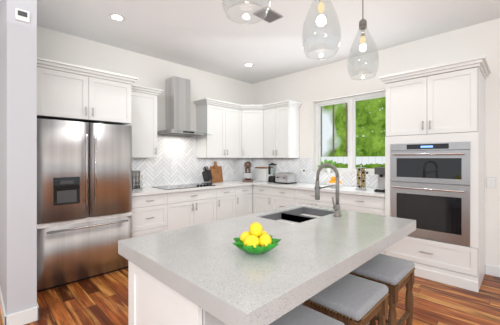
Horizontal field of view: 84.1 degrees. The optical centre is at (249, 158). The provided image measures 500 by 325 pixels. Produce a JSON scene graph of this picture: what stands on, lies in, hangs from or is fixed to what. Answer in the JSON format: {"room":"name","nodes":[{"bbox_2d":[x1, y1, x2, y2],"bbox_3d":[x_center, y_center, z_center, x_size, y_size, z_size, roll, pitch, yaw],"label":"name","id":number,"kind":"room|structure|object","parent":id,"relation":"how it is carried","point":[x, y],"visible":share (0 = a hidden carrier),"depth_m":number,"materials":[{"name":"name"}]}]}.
{"room":"kitchen","nodes":[
{"label":"kitchen","id":0,"kind":"room"},
{"bbox_2d":[0,0,36,314],"bbox_3d":[-2.316,-0.125,2.719,0.190,2.970,1.280,0,0,-45],"label":"wall","id":1,"kind":"structure","parent":0,"point":[18,161],"depth_m":2.28,"materials":[{"name":"paint"}]},
{"bbox_2d":[0,286,38,324],"bbox_3d":[-2.311,1.302,2.714,0.218,0.115,1.294,0,0,-45],"label":"baseboard","id":2,"kind":"structure","parent":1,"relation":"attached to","point":[27,316],"depth_m":2.27,"materials":[{"name":"white wood"}]},
{"bbox_2d":[15,8,29,22],"bbox_3d":[-1.854,-1.165,2.257,0.090,0.090,0.022,0,0,-45],"label":"thermostat","id":3,"kind":"object","parent":1,"relation":"attached to","point":[22,15],"visible":0.98,"depth_m":2.25,"materials":[{"name":"white plastic"}]},
{"bbox_2d":[37,26,251,186],"bbox_3d":[-2.638,-0.125,3.479,7.850,2.970,0.250,0,0,-45],"label":"wall","id":4,"kind":"structure","parent":0,"point":[149,71],"depth_m":4.32,"materials":[{"name":"paint"}]},
{"bbox_2d":[37,61,132,124],"bbox_3d":[-2.070,-0.703,3.385,0.966,0.525,0.676,0,0,-45],"label":"upper cabinet","id":5,"kind":"object","parent":4,"relation":"attached to","point":[70,92],"depth_m":3.11,"materials":[{"name":"white wood"}]},
{"bbox_2d":[126,89,159,156],"bbox_3d":[-1.669,-0.488,4.034,0.524,0.955,0.326,0,0,-45],"label":"upper cabinet","id":6,"kind":"object","parent":4,"relation":"attached to","point":[144,127],"depth_m":3.97,"materials":[{"name":"white wood"}]},
{"bbox_2d":[157,76,210,136],"bbox_3d":[-1.105,-0.839,4.478,0.872,0.922,0.496,0,0,-45],"label":"range hood","id":7,"kind":"object","parent":4,"relation":"attached to","point":[177,106],"visible":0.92,"depth_m":4.44,"materials":[{"name":"metal"}]},
{"bbox_2d":[132,135,251,186],"bbox_3d":[-0.965,0.032,4.964,2.821,0.823,0.010,0,0,-45],"label":"backsplash","id":8,"kind":"structure","parent":4,"relation":"attached to","point":[176,161],"depth_m":4.71,"materials":[{"name":"tile"}]},
{"bbox_2d":[194,102,241,157],"bbox_3d":[-0.529,-0.488,5.145,0.867,0.955,0.369,0,0,-45],"label":"upper cabinet","id":9,"kind":"object","parent":4,"relation":"attached to","point":[223,122],"depth_m":4.94,"materials":[{"name":"white wood"}]},
{"bbox_2d":[242,106,265,157],"bbox_3d":[0.050,-0.487,5.287,0.370,0.956,0.371,0,0,-45],"label":"upper cabinet","id":10,"kind":"object","parent":4,"relation":"attached to","point":[253,117],"depth_m":5.32,"materials":[{"name":"white wood"}]},
{"bbox_2d":[0,268,499,324],"bbox_3d":[0.050,1.420,0.792,7.850,0.120,7.850,0,0,-45],"label":"floor","id":11,"kind":"structure","parent":0,"point":[100,299],"depth_m":2.60,"materials":[{"name":"brown wood"}]},
{"bbox_2d":[37,118,131,291],"bbox_3d":[-2.026,0.475,3.342,0.951,1.761,0.749,0,0,-45],"label":"fridge","id":12,"kind":"object","parent":11,"relation":"on","point":[84,198],"visible":0.96,"depth_m":3.05,"materials":[{"name":"grey metal"}]},
{"bbox_2d":[132,195,167,237],"bbox_3d":[-1.548,0.922,3.965,0.585,0.874,0.596,0,0,-45],"label":"base cabinet","id":13,"kind":"object","parent":11,"relation":"on","point":[156,210],"depth_m":3.74,"materials":[{"name":"wood"}]},
{"bbox_2d":[168,191,211,230],"bbox_3d":[-1.050,0.922,4.463,0.938,0.874,0.596,0,0,-45],"label":"base cabinet","id":14,"kind":"object","parent":11,"relation":"on","point":[185,208],"depth_m":4.18,"materials":[{"name":"wood"}]},
{"bbox_2d":[132,179,269,194],"bbox_3d":[-0.733,0.465,4.751,2.849,0.040,0.636,0,0,-45],"label":"countertop","id":15,"kind":"structure","parent":14,"relation":"on","point":[236,183],"depth_m":4.21,"materials":[{"name":"white stone"}]},
{"bbox_2d":[132,170,142,189],"bbox_3d":[-1.633,0.309,3.967,0.140,0.270,0.140,0,0,-45],"label":"stand","id":16,"kind":"object","parent":15,"relation":"on","point":[136,180],"visible":0.96,"depth_m":3.93,"materials":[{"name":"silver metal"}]},
{"bbox_2d":[154,183,215,189],"bbox_3d":[-1.043,0.428,4.416,0.860,0.031,0.510,0,0,-45],"label":"cooktop","id":17,"kind":"object","parent":15,"relation":"in","point":[170,187],"visible":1,"depth_m":4.32,"materials":[{"name":"black glass"}]},
{"bbox_2d":[202,166,212,183],"bbox_3d":[-0.753,0.291,4.910,0.100,0.306,0.209,0,0,-45],"label":"knife block","id":18,"kind":"object","parent":15,"relation":"on","point":[206,174],"visible":1,"depth_m":4.89,"materials":[{"name":"black plastic"}]},
{"bbox_2d":[210,161,222,182],"bbox_3d":[-0.625,0.250,5.197,0.285,0.387,0.118,0,0,-45],"label":"cutting boards","id":19,"kind":"object","parent":15,"relation":"on","point":[216,172],"visible":0.96,"depth_m":5.16,"materials":[{"name":"brown wood"}]},
{"bbox_2d":[242,161,252,181],"bbox_3d":[-0.042,0.249,5.406,0.200,0.390,0.345,0,0,0],"label":"stand mixer","id":20,"kind":"object","parent":15,"relation":"on","point":[247,175],"visible":1,"depth_m":5.28,"materials":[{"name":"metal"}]},
{"bbox_2d":[212,187,231,221],"bbox_3d":[-0.612,0.922,4.901,0.529,0.874,0.596,0,0,-45],"label":"base cabinet","id":21,"kind":"object","parent":11,"relation":"on","point":[221,196],"depth_m":4.63,"materials":[{"name":"wood"}]},
{"bbox_2d":[232,183,251,217],"bbox_3d":[-0.303,0.922,5.162,0.506,0.874,0.663,0,0,-45],"label":"base cabinet","id":22,"kind":"object","parent":11,"relation":"on","point":[241,196],"depth_m":4.95,"materials":[{"name":"wood"}]},
{"bbox_2d":[252,183,271,213],"bbox_3d":[0.392,0.922,5.172,0.663,0.874,0.481,0,0,-45],"label":"base cabinet","id":23,"kind":"object","parent":11,"relation":"on","point":[261,195],"depth_m":4.99,"materials":[{"name":"wood"}]},
{"bbox_2d":[128,240,399,324],"bbox_3d":[0.227,0.935,1.764,1.639,0.849,0.954,0,0,-45],"label":"kitchen island","id":24,"kind":"object","parent":11,"relation":"on","point":[150,302],"depth_m":1.27,"materials":[{"name":"wood"}]},
{"bbox_2d":[118,204,415,324],"bbox_3d":[0.241,0.475,1.732,1.690,0.071,0.990,0,0,-45],"label":"island countertop","id":25,"kind":"structure","parent":24,"relation":"on","point":[201,263],"depth_m":1.24,"materials":[{"name":"grey stone"}]},
{"bbox_2d":[232,222,281,254],"bbox_3d":[0.026,0.370,1.299,0.225,0.138,0.237,0,0,-45],"label":"lemon bowl","id":26,"kind":"object","parent":25,"relation":"on","point":[255,239],"visible":1,"depth_m":1.25,"materials":[{"name":"yellow food"}]},
{"bbox_2d":[270,208,321,219],"bbox_3d":[0.398,0.561,2.211,0.644,0.219,0.359,0,0,-45],"label":"sink","id":27,"kind":"object","parent":25,"relation":"in","point":[299,213],"depth_m":2.32,"materials":[{"name":"grey metal"}]},
{"bbox_2d":[314,163,341,216],"bbox_3d":[0.591,0.236,2.159,0.111,0.406,0.228,0,0,-45],"label":"faucet","id":28,"kind":"object","parent":25,"relation":"on","point":[336,205],"visible":1,"depth_m":2.12,"materials":[{"name":"silver metal"}]},
{"bbox_2d":[272,187,295,209],"bbox_3d":[0.759,0.922,4.853,0.596,0.874,0.604,0,0,-45],"label":"base cabinet","id":29,"kind":"object","parent":11,"relation":"on","point":[282,197],"depth_m":4.64,"materials":[{"name":"wood"}]},
{"bbox_2d":[269,304,344,324],"bbox_3d":[0.170,1.024,1.131,0.403,0.670,0.315,0,0,-45],"label":"stool","id":30,"kind":"object","parent":11,"relation":"on","point":[300,314],"visible":0.6,"depth_m":1.19,"materials":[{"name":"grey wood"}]},
{"bbox_2d":[296,191,339,207],"bbox_3d":[1.197,0.922,4.415,0.596,0.874,0.752,0,0,-45],"label":"base cabinet","id":31,"kind":"object","parent":11,"relation":"on","point":[302,197],"depth_m":4.20,"materials":[{"name":"wood"}]},
{"bbox_2d":[304,273,388,324],"bbox_3d":[0.520,1.024,1.481,0.403,0.670,0.315,0,0,-45],"label":"stool","id":32,"kind":"object","parent":11,"relation":"on","point":[349,299],"visible":0.75,"depth_m":1.39,"materials":[{"name":"grey fabric"}]},
{"bbox_2d":[340,195,385,254],"bbox_3d":[1.669,0.922,3.942,0.596,0.874,0.700,0,0,-45],"label":"base cabinet","id":33,"kind":"object","parent":11,"relation":"on","point":[369,204],"depth_m":3.68,"materials":[{"name":"wood"}]},
{"bbox_2d":[264,183,384,198],"bbox_3d":[1.089,0.465,4.495,0.636,0.040,2.303,0,0,-45],"label":"countertop","id":34,"kind":"structure","parent":33,"relation":"on","point":[297,186],"depth_m":4.11,"materials":[{"name":"white stone"}]},
{"bbox_2d":[255,167,272,181],"bbox_3d":[0.276,0.306,5.480,0.210,0.275,0.310,0,0,-45],"label":"bin","id":35,"kind":"object","parent":34,"relation":"on","point":[261,174],"visible":0.83,"depth_m":5.39,"materials":[{"name":"white ceramic"}]},
{"bbox_2d":[268,163,276,182],"bbox_3d":[0.416,0.263,5.182,0.198,0.362,0.176,0,0,-45],"label":"blender","id":36,"kind":"object","parent":34,"relation":"on","point":[271,179],"visible":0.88,"depth_m":5.12,"materials":[{"name":"black plastic"}]},
{"bbox_2d":[274,172,296,183],"bbox_3d":[0.629,0.350,4.957,0.280,0.187,0.300,0,0,-45],"label":"toaster","id":37,"kind":"object","parent":34,"relation":"on","point":[284,178],"visible":1,"depth_m":4.86,"materials":[{"name":"metal"}]},
{"bbox_2d":[327,176,342,187],"bbox_3d":[1.301,0.357,4.229,0.249,0.173,0.250,0,0,-45],"label":"bowl","id":38,"kind":"object","parent":34,"relation":"on","point":[331,181],"visible":0.62,"depth_m":4.17,"materials":[{"name":"white ceramic"}]},
{"bbox_2d":[356,165,366,189],"bbox_3d":[1.584,0.268,3.946,0.148,0.352,0.150,0,0,-45],"label":"pod carousel","id":39,"kind":"object","parent":34,"relation":"on","point":[360,180],"visible":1,"depth_m":3.91,"materials":[{"name":"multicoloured metal"}]},
{"bbox_2d":[374,167,384,191],"bbox_3d":[1.792,0.281,3.744,0.250,0.325,0.140,0,0,-45],"label":"coffee machine","id":40,"kind":"object","parent":34,"relation":"on","point":[379,172],"visible":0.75,"depth_m":3.70,"materials":[{"name":"black plastic"}]},
{"bbox_2d":[349,253,414,324],"bbox_3d":[0.870,1.024,1.831,0.403,0.670,0.315,0,0,-45],"label":"stool","id":41,"kind":"object","parent":11,"relation":"on","point":[394,275],"visible":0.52,"depth_m":1.75,"materials":[{"name":"grey fabric"}]},
{"bbox_2d":[379,55,490,291],"bbox_3d":[2.203,0.170,3.335,0.704,2.379,1.010,0,0,-45],"label":"tall cabinet","id":42,"kind":"object","parent":11,"relation":"on","point":[435,156],"visible":0.98,"depth_m":3.06,"materials":[{"name":"white wood"}]},
{"bbox_2d":[37,0,499,83],"bbox_3d":[0.050,-1.670,0.792,7.850,0.120,7.850,0,0,-45],"label":"ceiling","id":43,"kind":"structure","parent":0,"point":[207,36],"depth_m":3.40,"materials":[{"name":"paint"}]},
{"bbox_2d":[109,13,125,20],"bbox_3d":[-1.513,-1.607,3.154,0.176,0.006,0.176,0,0,-45],"label":"recessed light","id":44,"kind":"object","parent":43,"relation":"in","point":[115,17],"visible":1,"depth_m":3.15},
{"bbox_2d":[221,0,271,24],"bbox_3d":[-0.018,-1.150,1.333,0.252,0.918,0.252,0,0,-45],"label":"pendant light","id":45,"kind":"object","parent":43,"relation":"hanging from","point":[265,9],"visible":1,"depth_m":1.41,"materials":[{"name":"clear glass"}]},
{"bbox_2d":[244,63,253,66],"bbox_3d":[-0.021,-1.607,4.759,0.176,0.006,0.176,0,0,-45],"label":"recessed light","id":46,"kind":"object","parent":43,"relation":"in","point":[248,64],"visible":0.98,"depth_m":4.76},
{"bbox_2d":[253,7,282,22],"bbox_3d":[0.205,-1.603,3.104,0.280,0.012,0.200,0,0,-45],"label":"ceiling vent","id":47,"kind":"object","parent":43,"relation":"in","point":[272,16],"visible":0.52,"depth_m":3.09,"materials":[{"name":"grey metal"}]},
{"bbox_2d":[302,0,340,59],"bbox_3d":[0.474,-1.150,1.845,0.252,0.918,0.252,0,0,-45],"label":"pendant light","id":48,"kind":"object","parent":43,"relation":"hanging from","point":[321,6],"visible":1,"depth_m":1.84,"materials":[{"name":"clear glass"}]},
{"bbox_2d":[347,0,378,79],"bbox_3d":[0.958,-1.150,2.351,0.252,0.918,0.252,0,0,-45],"label":"pendant light","id":49,"kind":"object","parent":43,"relation":"hanging from","point":[362,26],"visible":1,"depth_m":2.34,"materials":[{"name":"clear glass"}]},
{"bbox_2d":[252,18,499,266],"bbox_3d":[2.825,-0.125,3.391,0.250,2.970,7.600,0,0,-45],"label":"wall","id":50,"kind":"structure","parent":0,"point":[308,89],"depth_m":3.82,"materials":[{"name":"paint"}]},
{"bbox_2d":[266,102,299,157],"bbox_3d":[0.552,-0.488,5.221,0.369,0.955,0.654,0,0,-45],"label":"upper cabinet","id":51,"kind":"object","parent":50,"relation":"attached to","point":[269,130],"depth_m":5.03,"materials":[{"name":"white wood"}]},
{"bbox_2d":[252,158,377,187],"bbox_3d":[1.085,0.217,4.942,0.012,0.451,2.941,0,0,-45],"label":"backsplash","id":52,"kind":"structure","parent":50,"relation":"attached to","point":[294,165],"depth_m":5.02,"materials":[{"name":"tile"}]},
{"bbox_2d":[318,159,336,172],"bbox_3d":[1.313,0.125,4.750,0.120,0.229,0.340,0,0,-45],"label":"plant","id":53,"kind":"object","parent":50,"relation":"on","point":[328,169],"visible":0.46,"depth_m":4.71,"materials":[{"name":"green plant"}]},
{"bbox_2d":[316,91,385,173],"bbox_3d":[1.672,-0.385,4.529,0.070,1.248,1.338,0,0,-45],"label":"window","id":54,"kind":"structure","parent":50,"relation":"in","point":[351,102],"depth_m":4.53,"materials":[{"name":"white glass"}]},
{"bbox_2d":[487,177,495,187],"bbox_3d":[2.807,0.280,3.222,0.009,0.126,0.083,0,0,-45],"label":"switch plate","id":55,"kind":"object","parent":50,"relation":"attached to","point":[491,182],"visible":1,"depth_m":3.22,"materials":[{"name":"white plastic"}]},
{"bbox_2d":[485,264,499,276],"bbox_3d":[4.094,1.302,1.935,0.014,0.115,3.747,0,0,-45],"label":"baseboard","id":56,"kind":"structure","parent":50,"relation":"attached to","point":[492,270],"depth_m":3.21,"materials":[{"name":"white wood"}]},
{"label":"outside","id":57,"kind":"structure","parent":0,"visible":0},
{"bbox_2d":[321,97,385,168],"bbox_3d":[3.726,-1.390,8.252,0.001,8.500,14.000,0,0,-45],"label":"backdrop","id":58,"kind":"structure","parent":57,"point":[368,119],"depth_m":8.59,"materials":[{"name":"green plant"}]}
]}

